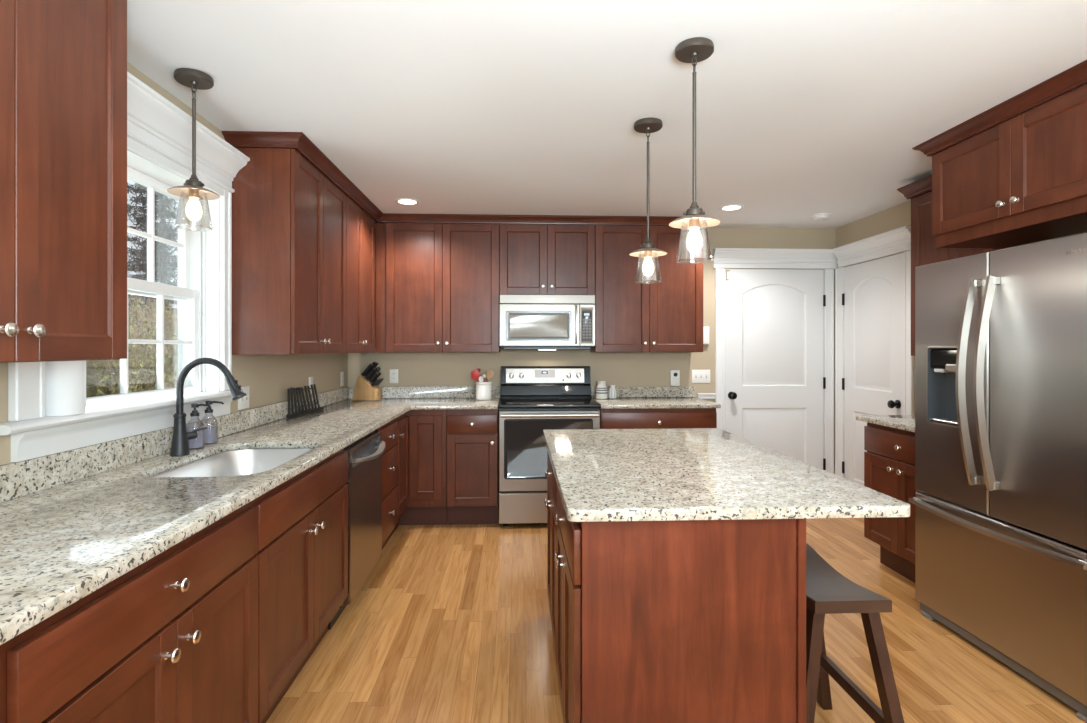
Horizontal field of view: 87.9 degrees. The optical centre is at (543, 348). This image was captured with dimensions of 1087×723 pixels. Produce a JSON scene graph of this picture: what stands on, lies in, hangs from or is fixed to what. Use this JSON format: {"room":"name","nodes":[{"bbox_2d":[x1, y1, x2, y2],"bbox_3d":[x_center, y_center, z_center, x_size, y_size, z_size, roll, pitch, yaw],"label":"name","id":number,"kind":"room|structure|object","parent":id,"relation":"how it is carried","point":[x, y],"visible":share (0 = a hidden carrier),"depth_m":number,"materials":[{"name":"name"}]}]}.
{"room":"kitchen","nodes":[
{"label":"kitchen","id":0,"kind":"room"},
{"bbox_2d":[0,62,347,464],"bbox_3d":[-1.534,0.141,0.555,0.150,2.385,8.400,0,0,-3],"label":"wall","id":1,"kind":"structure","parent":0,"point":[268,378],"depth_m":3.21,"materials":[{"name":"beige paint"}]},
{"bbox_2d":[8,362,44,421],"bbox_3d":[-1.496,-0.279,1.634,0.026,0.972,0.103,0,0,-3],"label":"trim","id":2,"kind":"structure","parent":1,"relation":"attached to","point":[26,380],"depth_m":1.62,"materials":[{"name":"white paint"}]},
{"bbox_2d":[0,0,126,362],"bbox_3d":[-1.313,-0.509,1.237,0.352,1.082,0.715,0,0,-3],"label":"upper cabinet","id":3,"kind":"object","parent":1,"relation":"attached to","point":[63,63],"visible":1,"depth_m":1.38,"materials":[{"name":"brown wood"}]},
{"bbox_2d":[0,391,231,434],"bbox_3d":[-1.532,0.222,2.147,0.122,0.028,1.250,0,0,-3],"label":"trim","id":4,"kind":"structure","parent":1,"relation":"attached to","point":[108,411],"depth_m":1.91,"materials":[{"name":"white paint"}]},
{"bbox_2d":[45,360,85,415],"bbox_3d":[-1.520,0.067,1.773,0.123,0.280,0.122,0,0,-28],"label":"paper towel roll","id":5,"kind":"object","parent":4,"relation":"on","point":[65,381],"visible":0.44,"depth_m":1.74,"materials":[{"name":"white paper"}]},
{"bbox_2d":[11,397,231,461],"bbox_3d":[-1.516,0.279,2.183,0.038,0.085,1.180,0,0,-3],"label":"trim","id":6,"kind":"structure","parent":1,"relation":"attached to","point":[48,441],"depth_m":1.89,"materials":[{"name":"white paint"}]},
{"bbox_2d":[85,149,219,407],"bbox_3d":[-1.615,-0.254,2.193,0.160,0.975,1.040,0,0,-3],"label":"window","id":7,"kind":"structure","parent":1,"relation":"in","point":[198,245],"depth_m":2.64,"materials":[{"name":"white paint"}]},
{"bbox_2d":[178,301,182,376],"bbox_3d":[-1.710,-0.274,2.189,0.050,1.175,1.260,0,0,-3],"label":"trim","id":8,"kind":"structure","parent":1,"relation":"attached to","point":[180,303],"depth_m":2.71,"materials":[{"name":"white wood"}]},
{"bbox_2d":[127,71,249,197],"bbox_3d":[-1.478,-0.835,2.150,0.110,0.206,1.261,0,0,-3],"label":"trim","id":9,"kind":"structure","parent":1,"relation":"attached to","point":[159,131],"depth_m":2.27,"materials":[{"name":"white paint"}]},
{"bbox_2d":[220,190,231,390],"bbox_3d":[-1.548,-0.279,2.743,0.026,0.972,0.066,0,0,-3],"label":"trim","id":10,"kind":"structure","parent":1,"relation":"attached to","point":[225,203],"depth_m":2.72,"materials":[{"name":"white paint"}]},
{"bbox_2d":[238,386,248,409],"bbox_3d":[-1.562,0.259,2.942,0.016,0.116,0.116,0,0,-3],"label":"light switch","id":11,"kind":"object","parent":1,"relation":"attached to","point":[243,403],"visible":0.72,"depth_m":2.94,"materials":[{"name":"white plastic"}]},
{"bbox_2d":[0,386,499,502],"bbox_3d":[-0.905,0.372,2.486,1.284,0.098,4.599,0,0,-3],"label":"backsplash","id":12,"kind":"structure","parent":1,"relation":"attached to","point":[17,479],"depth_m":2.08,"materials":[{"name":"stone"}]},
{"bbox_2d":[232,148,345,354],"bbox_3d":[-1.406,-0.480,3.211,0.352,1.023,0.845,0,0,-3],"label":"upper cabinet","id":13,"kind":"object","parent":1,"relation":"attached to","point":[289,219],"visible":0.99,"depth_m":2.79,"materials":[{"name":"brown wood"}]},
{"bbox_2d":[222,131,679,224],"bbox_3d":[-0.382,-1.022,4.195,3.615,0.059,1.474,0,0,-35],"label":"crown molding","id":14,"kind":"structure","parent":13,"relation":"attached to","point":[299,141],"depth_m":4.23,"materials":[{"name":"brown wood"}]},
{"bbox_2d":[309,377,312,393],"bbox_3d":[-1.610,0.256,3.896,0.008,0.116,0.072,0,0,-3],"label":"wall outlet","id":15,"kind":"object","parent":1,"relation":"attached to","point":[310,378],"visible":0.62,"depth_m":3.88,"materials":[{"name":"white plastic"}]},
{"bbox_2d":[340,372,343,385],"bbox_3d":[-1.643,0.249,4.590,0.008,0.116,0.072,0,0,-3],"label":"wall outlet","id":16,"kind":"object","parent":1,"relation":"attached to","point":[341,373],"visible":1,"depth_m":4.57,"materials":[{"name":"white plastic"}]},
{"bbox_2d":[346,195,374,352],"bbox_3d":[-1.444,-0.480,4.034,0.352,1.023,0.799,0,0,-3],"label":"upper cabinet","id":17,"kind":"object","parent":1,"relation":"attached to","point":[360,227],"visible":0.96,"depth_m":3.97,"materials":[{"name":"brown wood"}]},
{"bbox_2d":[348,224,834,473],"bbox_3d":[0.449,0.141,4.928,4.520,2.385,0.150,0,0,-3],"label":"wall","id":18,"kind":"structure","parent":0,"point":[619,369],"depth_m":4.87,"materials":[{"name":"beige paint"}]},
{"bbox_2d":[390,369,397,382],"bbox_3d":[-1.270,0.237,4.768,0.072,0.116,0.008,0,0,-3],"label":"wall outlet","id":19,"kind":"object","parent":18,"relation":"attached to","point":[393,372],"visible":1,"depth_m":4.77,"materials":[{"name":"white plastic"}]},
{"bbox_2d":[376,223,499,351],"bbox_3d":[-0.852,-0.480,4.615,0.978,1.023,0.352,0,0,-3],"label":"upper cabinet","id":20,"kind":"object","parent":18,"relation":"attached to","point":[438,284],"visible":0.99,"depth_m":4.47,"materials":[{"name":"brown wood"}]},
{"bbox_2d":[500,224,594,294],"bbox_3d":[0.021,-0.707,4.656,0.766,0.568,0.352,0,0,-3],"label":"upper cabinet","id":21,"kind":"object","parent":18,"relation":"attached to","point":[536,259],"visible":0.88,"depth_m":4.51,"materials":[{"name":"brown wood"}]},
{"bbox_2d":[499,294,594,349],"bbox_3d":[0.020,-0.203,4.593,0.754,0.437,0.467,0,0,-3],"label":"microwave","id":22,"kind":"object","parent":21,"relation":"attached to","point":[526,321],"visible":1,"depth_m":4.42,"materials":[{"name":"silver metal"}]},
{"bbox_2d":[591,387,694,396],"bbox_3d":[0.850,0.377,4.860,0.910,0.088,0.020,0,0,-3],"label":"backsplash","id":23,"kind":"structure","parent":18,"relation":"attached to","point":[621,391],"depth_m":4.86,"materials":[{"name":"stone"}]},
{"bbox_2d":[590,225,702,351],"bbox_3d":[0.846,-0.480,4.694,0.882,1.023,0.352,0,0,-3],"label":"upper cabinet","id":24,"kind":"object","parent":18,"relation":"attached to","point":[666,315],"visible":0.98,"depth_m":4.55,"materials":[{"name":"brown wood"}]},
{"bbox_2d":[670,370,679,385],"bbox_3d":[1.130,0.256,4.866,0.081,0.135,0.036,0,0,-3],"label":"wall outlet","id":25,"kind":"object","parent":18,"relation":"attached to","point":[674,374],"visible":1,"depth_m":4.85,"materials":[{"name":"white plastic"}]},
{"bbox_2d":[692,370,709,382],"bbox_3d":[1.364,0.244,4.887,0.162,0.116,0.016,0,0,-3],"label":"light switch","id":26,"kind":"object","parent":18,"relation":"attached to","point":[698,376],"visible":1,"depth_m":4.89,"materials":[{"name":"white plastic"}]},
{"bbox_2d":[703,327,708,345],"bbox_3d":[1.397,-0.102,4.883,0.068,0.172,0.028,0,0,-3],"label":"wall box","id":27,"kind":"object","parent":18,"relation":"attached to","point":[705,329],"visible":0.57,"depth_m":4.87,"materials":[{"name":"white plastic"}]},
{"bbox_2d":[697,393,715,398],"bbox_3d":[1.407,0.414,4.882,0.158,0.050,0.030,0,0,-3],"label":"trim","id":28,"kind":"structure","parent":18,"relation":"attached to","point":[699,395],"depth_m":4.88,"materials":[{"name":"white paint"}]},
{"bbox_2d":[715,268,724,429],"bbox_3d":[1.527,0.320,4.891,0.081,2.028,0.024,0,0,-3],"label":"trim","id":29,"kind":"structure","parent":18,"relation":"attached to","point":[719,272],"depth_m":4.89,"materials":[{"name":"white paint"}]},
{"bbox_2d":[713,248,836,268],"bbox_3d":[2.015,-0.777,4.889,1.094,0.162,0.072,0,0,-3],"label":"trim","id":30,"kind":"structure","parent":18,"relation":"attached to","point":[760,258],"depth_m":4.89,"materials":[{"name":"white paint"}]},
{"bbox_2d":[725,269,825,469],"bbox_3d":[2.019,0.317,4.885,0.895,2.010,0.080,0,0,-3],"label":"door","id":31,"kind":"structure","parent":18,"relation":"in","point":[775,381],"depth_m":4.92,"materials":[{"name":"white paint"}]},
{"bbox_2d":[824,269,833,473],"bbox_3d":[2.496,0.320,4.936,0.083,2.028,0.024,0,0,-3],"label":"trim","id":32,"kind":"structure","parent":18,"relation":"attached to","point":[828,273],"depth_m":4.93,"materials":[{"name":"white paint"}]},
{"bbox_2d":[127,0,1086,228],"bbox_3d":[1.370,-1.101,0.766,5.970,0.100,8.550,0,0,-3],"label":"ceiling","id":33,"kind":"structure","parent":0,"point":[805,108],"depth_m":2.25,"materials":[{"name":"white paint"}]},
{"bbox_2d":[167,68,219,222],"bbox_3d":[-1.351,-0.756,2.176,0.174,0.590,0.174,0,0,-3],"label":"pendant lamp","id":34,"kind":"object","parent":33,"relation":"hanging from","point":[192,188],"visible":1,"depth_m":2.17,"materials":[{"name":"brown metal"}]},
{"bbox_2d":[189,188,198,199],"bbox_3d":[-1.351,-0.597,2.176,0.036,0.040,0.036,0,0,-3],"label":"socket","id":35,"kind":"object","parent":34,"relation":"attached to","point":[193,193],"depth_m":2.16,"materials":[{"name":"gold metal"}]},
{"bbox_2d":[395,198,419,205],"bbox_3d":[-0.978,-1.047,4.036,0.176,0.008,0.176,0,0,-3],"label":"recessed light","id":36,"kind":"object","parent":33,"relation":"in","point":[403,201],"visible":1,"depth_m":4.03,"materials":[{"name":"white glass"}]},
{"bbox_2d":[629,117,666,283],"bbox_3d":[0.486,-0.678,2.630,0.174,0.746,0.174,0,0,-3],"label":"pendant lamp","id":37,"kind":"object","parent":33,"relation":"hanging from","point":[644,125],"visible":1,"depth_m":2.62,"materials":[{"name":"brown metal"}]},
{"bbox_2d":[644,251,651,258],"bbox_3d":[0.486,-0.441,2.630,0.036,0.040,0.036,0,0,-3],"label":"socket","id":38,"kind":"object","parent":37,"relation":"attached to","point":[647,254],"depth_m":2.62,"materials":[{"name":"gold metal"}]},
{"bbox_2d":[669,37,719,262],"bbox_3d":[0.525,-0.676,1.967,0.174,0.750,0.174,0,0,-3],"label":"pendant lamp","id":39,"kind":"object","parent":33,"relation":"hanging from","point":[694,50],"visible":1,"depth_m":1.96,"materials":[{"name":"brown metal"}]},
{"bbox_2d":[689,218,699,229],"bbox_3d":[0.525,-0.437,1.967,0.036,0.040,0.036,0,0,-3],"label":"socket","id":40,"kind":"object","parent":39,"relation":"attached to","point":[694,223],"depth_m":1.95,"materials":[{"name":"gold metal"}]},
{"bbox_2d":[719,205,743,210],"bbox_3d":[1.400,-1.047,4.208,0.176,0.008,0.176,0,0,-3],"label":"recessed light","id":41,"kind":"object","parent":33,"relation":"in","point":[727,207],"visible":1,"depth_m":4.20,"materials":[{"name":"white glass"}]},
{"bbox_2d":[811,213,831,220],"bbox_3d":[2.189,-1.032,4.445,0.144,0.039,0.144,0,0,-3],"label":"smoke detector","id":42,"kind":"object","parent":33,"relation":"attached to","point":[820,216],"visible":1,"depth_m":4.40,"materials":[{"name":"white plastic"}]},
{"bbox_2d":[266,518,1085,722],"bbox_3d":[1.370,1.384,0.766,5.970,0.100,8.550,0,0,-3],"label":"floor","id":43,"kind":"structure","parent":0,"point":[451,623],"depth_m":2.50,"materials":[{"name":"brown wood"}]},
{"bbox_2d":[0,501,257,722],"bbox_3d":[-1.147,0.893,0.978,0.653,0.882,1.509,0,0,-3],"label":"base cabinet","id":44,"kind":"object","parent":43,"relation":"on","point":[173,638],"visible":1,"depth_m":1.26,"materials":[{"name":"brown wood"}]},
{"bbox_2d":[0,386,499,644],"bbox_3d":[-0.905,0.387,2.486,1.284,0.128,4.599,0,0,-3],"label":"countertop","id":45,"kind":"structure","parent":44,"relation":"on","point":[73,522],"depth_m":1.62,"materials":[{"name":"stone"}]},
{"bbox_2d":[186,403,210,447],"bbox_3d":[-1.461,0.327,2.373,0.086,0.188,0.070,0,0,-3],"label":"soap dispenser","id":46,"kind":"object","parent":45,"relation":"on","point":[198,442],"visible":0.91,"depth_m":2.36,"materials":[{"name":"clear glass"}]},
{"bbox_2d":[170,358,245,456],"bbox_3d":[-1.329,0.229,2.242,0.288,0.385,0.088,0,0,-3],"label":"faucet","id":47,"kind":"object","parent":45,"relation":"on","point":[179,445],"visible":1,"depth_m":2.22,"materials":[{"name":"black metal"}]},
{"bbox_2d":[204,401,223,442],"bbox_3d":[-1.477,0.327,2.498,0.086,0.188,0.070,0,0,-3],"label":"soap dispenser","id":48,"kind":"object","parent":45,"relation":"on","point":[210,434],"visible":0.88,"depth_m":2.48,"materials":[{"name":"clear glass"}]},
{"bbox_2d":[152,448,311,476],"bbox_3d":[-1.175,0.544,2.194,0.456,0.182,0.722,0,0,-3],"label":"sink","id":49,"kind":"object","parent":45,"relation":"in","point":[244,461],"visible":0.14,"depth_m":2.50,"materials":[{"name":"silver metal"}]},
{"bbox_2d":[286,384,323,417],"bbox_3d":[-1.546,0.331,3.628,0.060,0.180,0.405,0,0,7],"label":"dish rack","id":50,"kind":"object","parent":45,"relation":"on","point":[292,391],"visible":0.96,"depth_m":3.60,"materials":[{"name":"black plastic"}]},
{"bbox_2d":[352,375,381,400],"bbox_3d":[-1.452,0.319,4.613,0.211,0.204,0.110,0,0,11],"label":"knife block","id":51,"kind":"object","parent":45,"relation":"on","point":[363,390],"visible":0.83,"depth_m":4.56,"materials":[{"name":"brown wood"}]},
{"bbox_2d":[361,364,372,376],"bbox_3d":[-1.438,0.178,4.574,0.103,0.110,0.015,0,0,11],"label":"kitchen knife","id":52,"kind":"object","parent":51,"relation":"in","point":[368,368],"visible":1,"depth_m":4.57,"materials":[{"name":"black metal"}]},
{"bbox_2d":[365,368,375,379],"bbox_3d":[-1.411,0.210,4.575,0.096,0.103,0.015,0,0,11],"label":"kitchen knife","id":53,"kind":"object","parent":51,"relation":"in","point":[373,370],"visible":1,"depth_m":4.57,"materials":[{"name":"black metal"}]},
{"bbox_2d":[364,362,376,376],"bbox_3d":[-1.425,0.171,4.608,0.117,0.125,0.015,0,0,11],"label":"kitchen knife","id":54,"kind":"object","parent":51,"relation":"in","point":[373,363],"visible":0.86,"depth_m":4.60,"materials":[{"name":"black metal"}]},
{"bbox_2d":[368,372,378,383],"bbox_3d":[-1.386,0.241,4.580,0.086,0.092,0.015,0,0,11],"label":"kitchen knife","id":55,"kind":"object","parent":51,"relation":"in","point":[376,374],"visible":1,"depth_m":4.57,"materials":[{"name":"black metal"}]},
{"bbox_2d":[475,381,491,399],"bbox_3d":[-0.499,0.348,4.653,0.134,0.145,0.134,0,0,-3],"label":"utensil crock","id":56,"kind":"object","parent":45,"relation":"on","point":[483,389],"visible":0.96,"depth_m":4.60,"materials":[{"name":"white ceramic"}]},
{"bbox_2d":[471,369,480,381],"bbox_3d":[-0.538,0.291,4.625,0.119,0.240,0.016,0,0,-11],"label":"spatula","id":57,"kind":"object","parent":56,"relation":"in","point":[475,373],"visible":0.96,"depth_m":4.62,"materials":[{"name":"red plastic"}]},
{"bbox_2d":[486,370,493,381],"bbox_3d":[-0.454,0.292,4.619,0.085,0.237,0.015,0,0,-3],"label":"wooden spoon","id":58,"kind":"object","parent":56,"relation":"in","point":[489,373],"visible":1,"depth_m":4.62,"materials":[{"name":"brown wood"}]},
{"bbox_2d":[252,448,347,722],"bbox_3d":[-1.203,0.893,2.195,0.652,0.882,0.923,0,0,-3],"label":"base cabinet","id":59,"kind":"object","parent":43,"relation":"on","point":[302,554],"visible":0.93,"depth_m":2.07,"materials":[{"name":"brown wood"}]},
{"bbox_2d":[328,430,385,629],"bbox_3d":[-1.205,0.895,2.978,0.674,0.878,0.630,0,0,-3],"label":"dishwasher","id":60,"kind":"object","parent":43,"relation":"on","point":[364,482],"visible":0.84,"depth_m":2.89,"materials":[{"name":"silver metal"}]},
{"bbox_2d":[375,419,397,548],"bbox_3d":[-1.266,0.893,3.536,0.653,0.882,0.478,0,0,-3],"label":"base cabinet","id":61,"kind":"object","parent":43,"relation":"on","point":[389,430],"visible":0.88,"depth_m":3.53,"materials":[{"name":"brown wood"}]},
{"bbox_2d":[384,410,447,545],"bbox_3d":[-1.178,0.893,4.276,0.895,0.882,0.988,0,0,-3],"label":"base cabinet","id":62,"kind":"object","parent":43,"relation":"on","point":[422,434],"visible":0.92,"depth_m":4.17,"materials":[{"name":"brown wood"}]},
{"bbox_2d":[447,409,498,524],"bbox_3d":[-0.547,0.893,4.473,0.380,0.882,0.650,0,0,-3],"label":"base cabinet","id":63,"kind":"object","parent":43,"relation":"on","point":[472,434],"visible":0.98,"depth_m":4.18,"materials":[{"name":"brown wood"}]},
{"bbox_2d":[498,366,600,525],"bbox_3d":[0.029,0.743,4.460,0.758,1.182,0.706,0,0,-3],"label":"range","id":64,"kind":"object","parent":43,"relation":"on","point":[534,399],"visible":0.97,"depth_m":4.17,"materials":[{"name":"silver metal"}]},
{"bbox_2d":[499,410,599,491],"bbox_3d":[0.043,0.760,4.155,0.750,0.596,0.096,0,0,-3],"label":"oven","id":65,"kind":"object","parent":64,"relation":"in","point":[522,446],"depth_m":4.17,"materials":[{"name":"silver metal"}]},
{"bbox_2d":[498,398,600,408],"bbox_3d":[0.028,0.431,4.482,0.758,0.030,0.662,0,0,-3],"label":"cooktop","id":66,"kind":"object","parent":64,"relation":"in","point":[505,403],"depth_m":4.24,"materials":[{"name":"black glass"}]},
{"bbox_2d":[600,408,716,428],"bbox_3d":[0.854,0.893,4.539,0.884,0.882,0.650,0,0,-3],"label":"base cabinet","id":67,"kind":"object","parent":43,"relation":"on","point":[661,418],"visible":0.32,"depth_m":4.25,"materials":[{"name":"brown wood"}]},
{"bbox_2d":[591,387,720,408],"bbox_3d":[0.864,0.393,4.547,0.910,0.118,0.647,0,0,-3],"label":"countertop","id":68,"kind":"structure","parent":67,"relation":"on","point":[627,397],"depth_m":4.64,"materials":[{"name":"stone"}]},
{"bbox_2d":[596,381,607,398],"bbox_3d":[0.484,0.348,4.719,0.101,0.145,0.101,0,0,-3],"label":"striped vase","id":69,"kind":"object","parent":68,"relation":"on","point":[601,389],"visible":1,"depth_m":4.68,"materials":[{"name":"white ceramic"}]},
{"bbox_2d":[608,385,616,398],"bbox_3d":[0.575,0.365,4.733,0.071,0.112,0.070,0,0,20],"label":"ribbed vase","id":70,"kind":"object","parent":68,"relation":"on","point":[612,393],"visible":1,"depth_m":4.71,"materials":[{"name":"white ceramic"}]},
{"bbox_2d":[545,451,805,722],"bbox_3d":[0.346,0.893,2.181,0.652,0.880,1.377,0,0,-3],"label":"kitchen island","id":71,"kind":"object","parent":43,"relation":"on","point":[673,621],"visible":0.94,"depth_m":1.50,"materials":[{"name":"brown wood"}]},
{"bbox_2d":[543,428,909,521],"bbox_3d":[0.493,0.437,2.222,0.930,0.030,1.470,0,0,-3],"label":"island countertop","id":72,"kind":"structure","parent":71,"relation":"on","point":[665,474],"depth_m":1.77,"materials":[{"name":"stone"}]},
{"bbox_2d":[806,544,903,722],"bbox_3d":[0.882,1.031,1.857,0.387,0.606,0.521,0,0,-3],"label":"stool","id":73,"kind":"object","parent":43,"relation":"on","point":[828,591],"visible":0.57,"depth_m":1.66,"materials":[{"name":"brown wood"}]},
{"bbox_2d":[864,422,920,582],"bbox_3d":[2.304,0.893,3.217,0.660,0.882,0.600,0,0,-3],"label":"base cabinet","id":74,"kind":"object","parent":43,"relation":"on","point":[889,458],"visible":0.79,"depth_m":3.25,"materials":[{"name":"brown wood"}]},
{"bbox_2d":[856,415,914,431],"bbox_3d":[2.308,0.437,3.237,0.663,0.030,0.658,0,0,-3],"label":"countertop","id":75,"kind":"structure","parent":74,"relation":"on","point":[903,422],"depth_m":3.34,"materials":[{"name":"stone"}]},
{"bbox_2d":[908,232,1086,722],"bbox_3d":[2.223,0.458,2.415,0.852,1.752,0.908,0,0,-3],"label":"refrigerator","id":76,"kind":"object","parent":43,"relation":"on","point":[1001,335],"visible":1,"depth_m":2.31,"materials":[{"name":"grey metal"}]},
{"bbox_2d":[835,200,914,414],"bbox_3d":[2.743,0.141,2.657,0.150,2.385,4.600,0,0,-3],"label":"wall","id":77,"kind":"structure","parent":0,"point":[898,216],"depth_m":4.38,"materials":[{"name":"beige paint"}]},
{"bbox_2d":[835,267,843,477],"bbox_3d":[2.552,0.320,4.860,0.024,2.028,0.114,0,0,-3],"label":"trim","id":78,"kind":"structure","parent":77,"relation":"attached to","point":[839,272],"depth_m":4.86,"materials":[{"name":"white paint"}]},
{"bbox_2d":[832,226,910,267],"bbox_3d":[2.549,-0.777,4.411,0.072,0.162,0.932,0,0,-3],"label":"trim","id":79,"kind":"structure","parent":77,"relation":"attached to","point":[898,240],"depth_m":4.34,"materials":[{"name":"white paint"}]},
{"bbox_2d":[842,253,903,485],"bbox_3d":[2.544,0.317,4.432,0.080,2.010,0.758,0,0,-3],"label":"door","id":80,"kind":"structure","parent":77,"relation":"in","point":[873,296],"depth_m":4.44,"materials":[{"name":"white paint"}]},
{"bbox_2d":[904,250,913,414],"bbox_3d":[2.592,0.320,4.008,0.024,2.028,0.085,0,0,-3],"label":"trim","id":81,"kind":"structure","parent":77,"relation":"attached to","point":[908,359],"depth_m":4.00,"materials":[{"name":"white paint"}]},
{"bbox_2d":[911,191,999,355],"bbox_3d":[2.459,-0.444,3.234,0.352,0.985,0.611,0,0,-3],"label":"upper cabinet","id":82,"kind":"object","parent":77,"relation":"attached to","point":[923,250],"visible":0.04,"depth_m":3.43,"materials":[{"name":"brown wood"}]},
{"bbox_2d":[932,84,1086,248],"bbox_3d":[2.331,-0.754,2.450,0.682,0.475,0.935,0,0,-3],"label":"upper cabinet","id":83,"kind":"object","parent":77,"relation":"attached to","point":[1021,180],"visible":0.98,"depth_m":2.44,"materials":[{"name":"brown wood"}]},
{"bbox_2d":[897,60,1086,198],"bbox_3d":[2.299,-0.994,2.782,0.715,0.114,1.602,0,0,-3],"label":"crown molding","id":84,"kind":"structure","parent":83,"relation":"attached to","point":[1074,77],"depth_m":2.46,"materials":[{"name":"brown wood"}]},
{"label":"outside","id":85,"kind":"structure","parent":0,"visible":0},
{"bbox_3d":[-17.190,1.894,14.039,29.830,0.120,60.000,0,0,-3],"label":"lawn","id":86,"kind":"structure","parent":85,"visible":0},
{"bbox_2d":[86,296,156,387],"bbox_3d":[-9.248,0.157,11.668,2.503,3.360,2.748,0,0,-32],"label":"bare shrub","id":87,"kind":"object","parent":86,"relation":"on","point":[132,296],"visible":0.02,"depth_m":11.80,"materials":[{"name":"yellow plant"}]},
{"bbox_2d":[86,278,177,397],"bbox_3d":[-6.220,0.379,8.030,2.513,2.917,2.180,0,0,-7],"label":"bare shrub","id":88,"kind":"object","parent":86,"relation":"on","point":[106,383],"visible":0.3,"depth_m":8.00,"materials":[{"name":"yellow plant"}]},
{"bbox_2d":[127,182,145,347],"bbox_3d":[-20.388,-4.965,25.750,5.346,13.604,5.598,0,0,-18],"label":"conifer tree","id":89,"kind":"object","parent":86,"relation":"on","point":[128,212],"visible":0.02,"depth_m":26.39,"materials":[{"name":"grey plant"}]},
{"bbox_2d":[127,183,177,337],"bbox_3d":[-11.788,-2.416,17.099,3.341,8.502,3.498,0,0,-18],"label":"conifer tree","id":90,"kind":"object","parent":86,"relation":"on","point":[163,230],"visible":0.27,"depth_m":17.05,"materials":[{"name":"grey plant"}]},
{"bbox_2d":[127,184,177,330],"bbox_3d":[-14.869,-3.265,21.645,4.010,10.203,4.198,0,0,-10],"label":"conifer tree","id":91,"kind":"object","parent":86,"relation":"on","point":[138,220],"visible":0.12,"depth_m":21.19,"materials":[{"name":"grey plant"}]},
{"bbox_2d":[128,297,177,390],"bbox_3d":[-6.650,0.309,10.258,2.275,3.055,2.498,0,0,17],"label":"bare shrub","id":92,"kind":"object","parent":86,"relation":"on","point":[173,358],"visible":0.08,"depth_m":10.03,"materials":[{"name":"yellow plant"}]},
{"bbox_2d":[128,296,177,385],"bbox_3d":[-9.598,0.157,13.966,2.503,3.360,2.748,0,0,-5],"label":"bare shrub","id":93,"kind":"object","parent":86,"relation":"on","point":[167,320],"visible":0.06,"depth_m":13.88,"materials":[{"name":"yellow plant"}]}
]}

